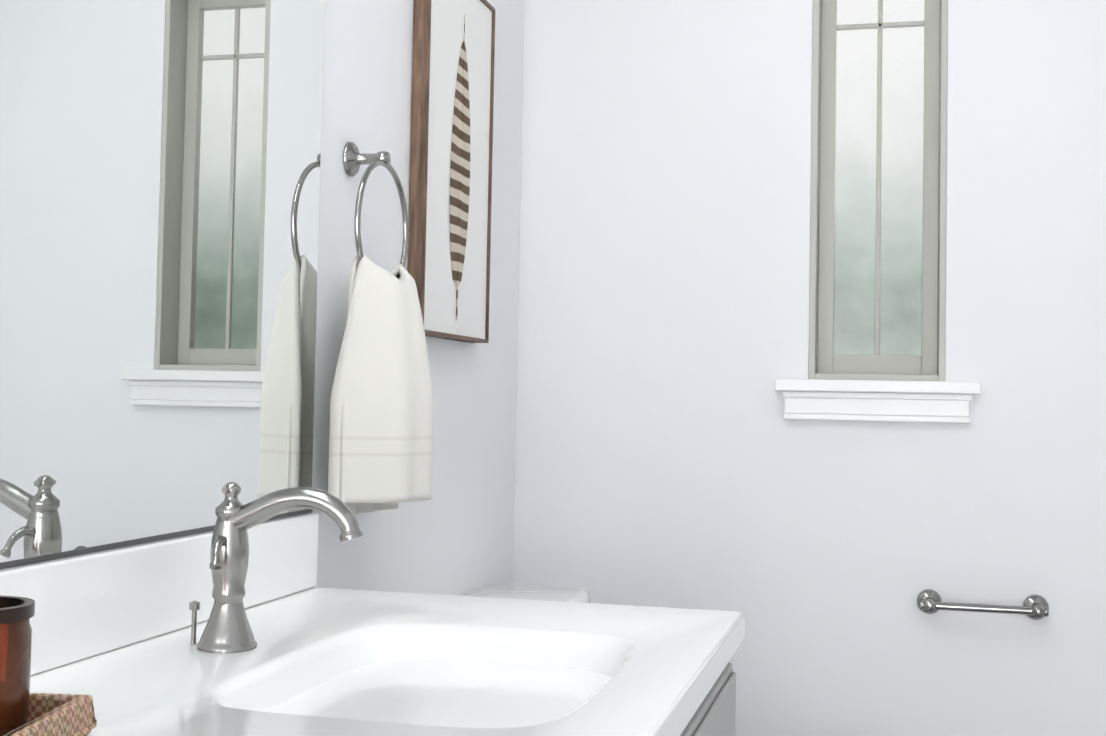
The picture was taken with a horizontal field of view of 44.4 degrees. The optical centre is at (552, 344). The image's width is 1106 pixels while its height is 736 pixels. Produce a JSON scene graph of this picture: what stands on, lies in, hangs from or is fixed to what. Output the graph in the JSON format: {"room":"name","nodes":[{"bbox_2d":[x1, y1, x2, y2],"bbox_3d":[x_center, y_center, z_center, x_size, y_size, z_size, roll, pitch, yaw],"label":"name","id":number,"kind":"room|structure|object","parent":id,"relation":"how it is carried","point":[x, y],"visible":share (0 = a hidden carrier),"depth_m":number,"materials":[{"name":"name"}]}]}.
{"room":"bathroom","nodes":[
{"label":"bathroom","id":0,"kind":"room"},
{"bbox_2d":[312,0,524,595],"bbox_3d":[-0.889,-0.181,0.225,0.120,2.740,6.318,1,-2,14],"label":"wall","id":1,"kind":"structure","parent":0,"point":[454,535],"depth_m":2.46,"materials":[{"name":"white paint"}]},
{"bbox_2d":[0,0,324,568],"bbox_3d":[-0.627,-0.417,0.974,0.009,1.242,2.238,1,-2,14],"label":"mirror","id":2,"kind":"object","parent":1,"relation":"attached to","point":[159,190],"visible":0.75,"depth_m":1.59,"materials":[{"name":"clear glass"}]},
{"bbox_2d":[328,142,432,515],"bbox_3d":[-0.260,-0.028,2.150,0.147,0.593,0.252,1,-2,14],"label":"towel ring","id":3,"kind":"object","parent":1,"relation":"attached to","point":[381,431],"visible":0.98,"depth_m":2.06,"materials":[{"name":"white fabric"}]},
{"bbox_2d":[408,0,495,342],"bbox_3d":[-0.192,-0.362,2.638,0.032,0.703,0.403,1,-2,14],"label":"picture","id":4,"kind":"object","parent":1,"relation":"attached to","point":[450,201],"visible":0.9,"depth_m":2.60,"materials":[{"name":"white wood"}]},
{"bbox_2d":[513,0,1105,735],"bbox_3d":[0.692,-0.038,3.042,1.553,2.740,0.170,1,-2,14],"label":"wall","id":5,"kind":"structure","parent":0,"point":[667,456],"depth_m":2.98,"materials":[{"name":"white paint"}]},
{"bbox_2d":[808,0,947,380],"bbox_3d":[0.729,-0.417,3.037,0.290,1.001,0.144,1,-2,14],"label":"window","id":6,"kind":"structure","parent":5,"relation":"in","point":[878,230],"depth_m":3.06,"materials":[{"name":"grey plastic"}]},
{"bbox_2d":[775,379,980,422],"bbox_3d":[0.699,0.122,2.936,0.430,0.088,0.058,1,-2,14],"label":"window sill","id":7,"kind":"structure","parent":5,"relation":"attached to","point":[890,401],"depth_m":2.92,"materials":[{"name":"white wood"}]},
{"bbox_2d":[917,589,1048,619],"bbox_3d":[0.899,0.548,2.836,0.267,0.052,0.075,1,-2,14],"label":"bar","id":8,"kind":"object","parent":5,"relation":"attached to","point":[1034,607],"visible":1,"depth_m":2.82,"materials":[{"name":"silver metal"}]},
{"bbox_3d":[-0.105,1.225,-0.038,1.793,0.060,6.318,1,-2,14],"label":"floor","id":9,"kind":"structure","parent":0,"visible":0},
{"bbox_2d":[0,482,744,735],"bbox_3d":[-0.322,0.677,0.845,0.686,1.097,2.236,1,-2,14],"label":"bathroom vanity","id":10,"kind":"object","parent":9,"relation":"on","point":[236,622],"visible":1,"depth_m":1.52,"materials":[{"name":"grey"}]},
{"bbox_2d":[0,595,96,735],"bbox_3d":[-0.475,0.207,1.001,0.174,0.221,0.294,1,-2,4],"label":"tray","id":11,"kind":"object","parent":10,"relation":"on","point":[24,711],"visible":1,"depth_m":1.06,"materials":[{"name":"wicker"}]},
{"bbox_2d":[0,595,35,735],"bbox_3d":[-0.456,0.258,1.069,0.087,0.108,0.087,1,-2,14],"label":"jar","id":12,"kind":"object","parent":11,"relation":"on","point":[16,612],"depth_m":1.05,"materials":[{"name":"brown"}]},
{"bbox_2d":[189,482,362,652],"bbox_3d":[-0.315,0.248,1.504,0.207,0.186,0.094,1,-2,14],"label":"faucet","id":13,"kind":"object","parent":10,"relation":"on","point":[227,629],"depth_m":1.51,"materials":[{"name":"silver metal"}]},
{"bbox_2d":[461,585,589,602],"bbox_3d":[0.208,0.903,2.516,0.889,0.799,0.572,1,-2,14],"label":"toilet","id":14,"kind":"object","parent":9,"relation":"on","point":[538,593],"visible":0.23,"depth_m":2.77,"materials":[{"name":"white ceramic"}]}
]}

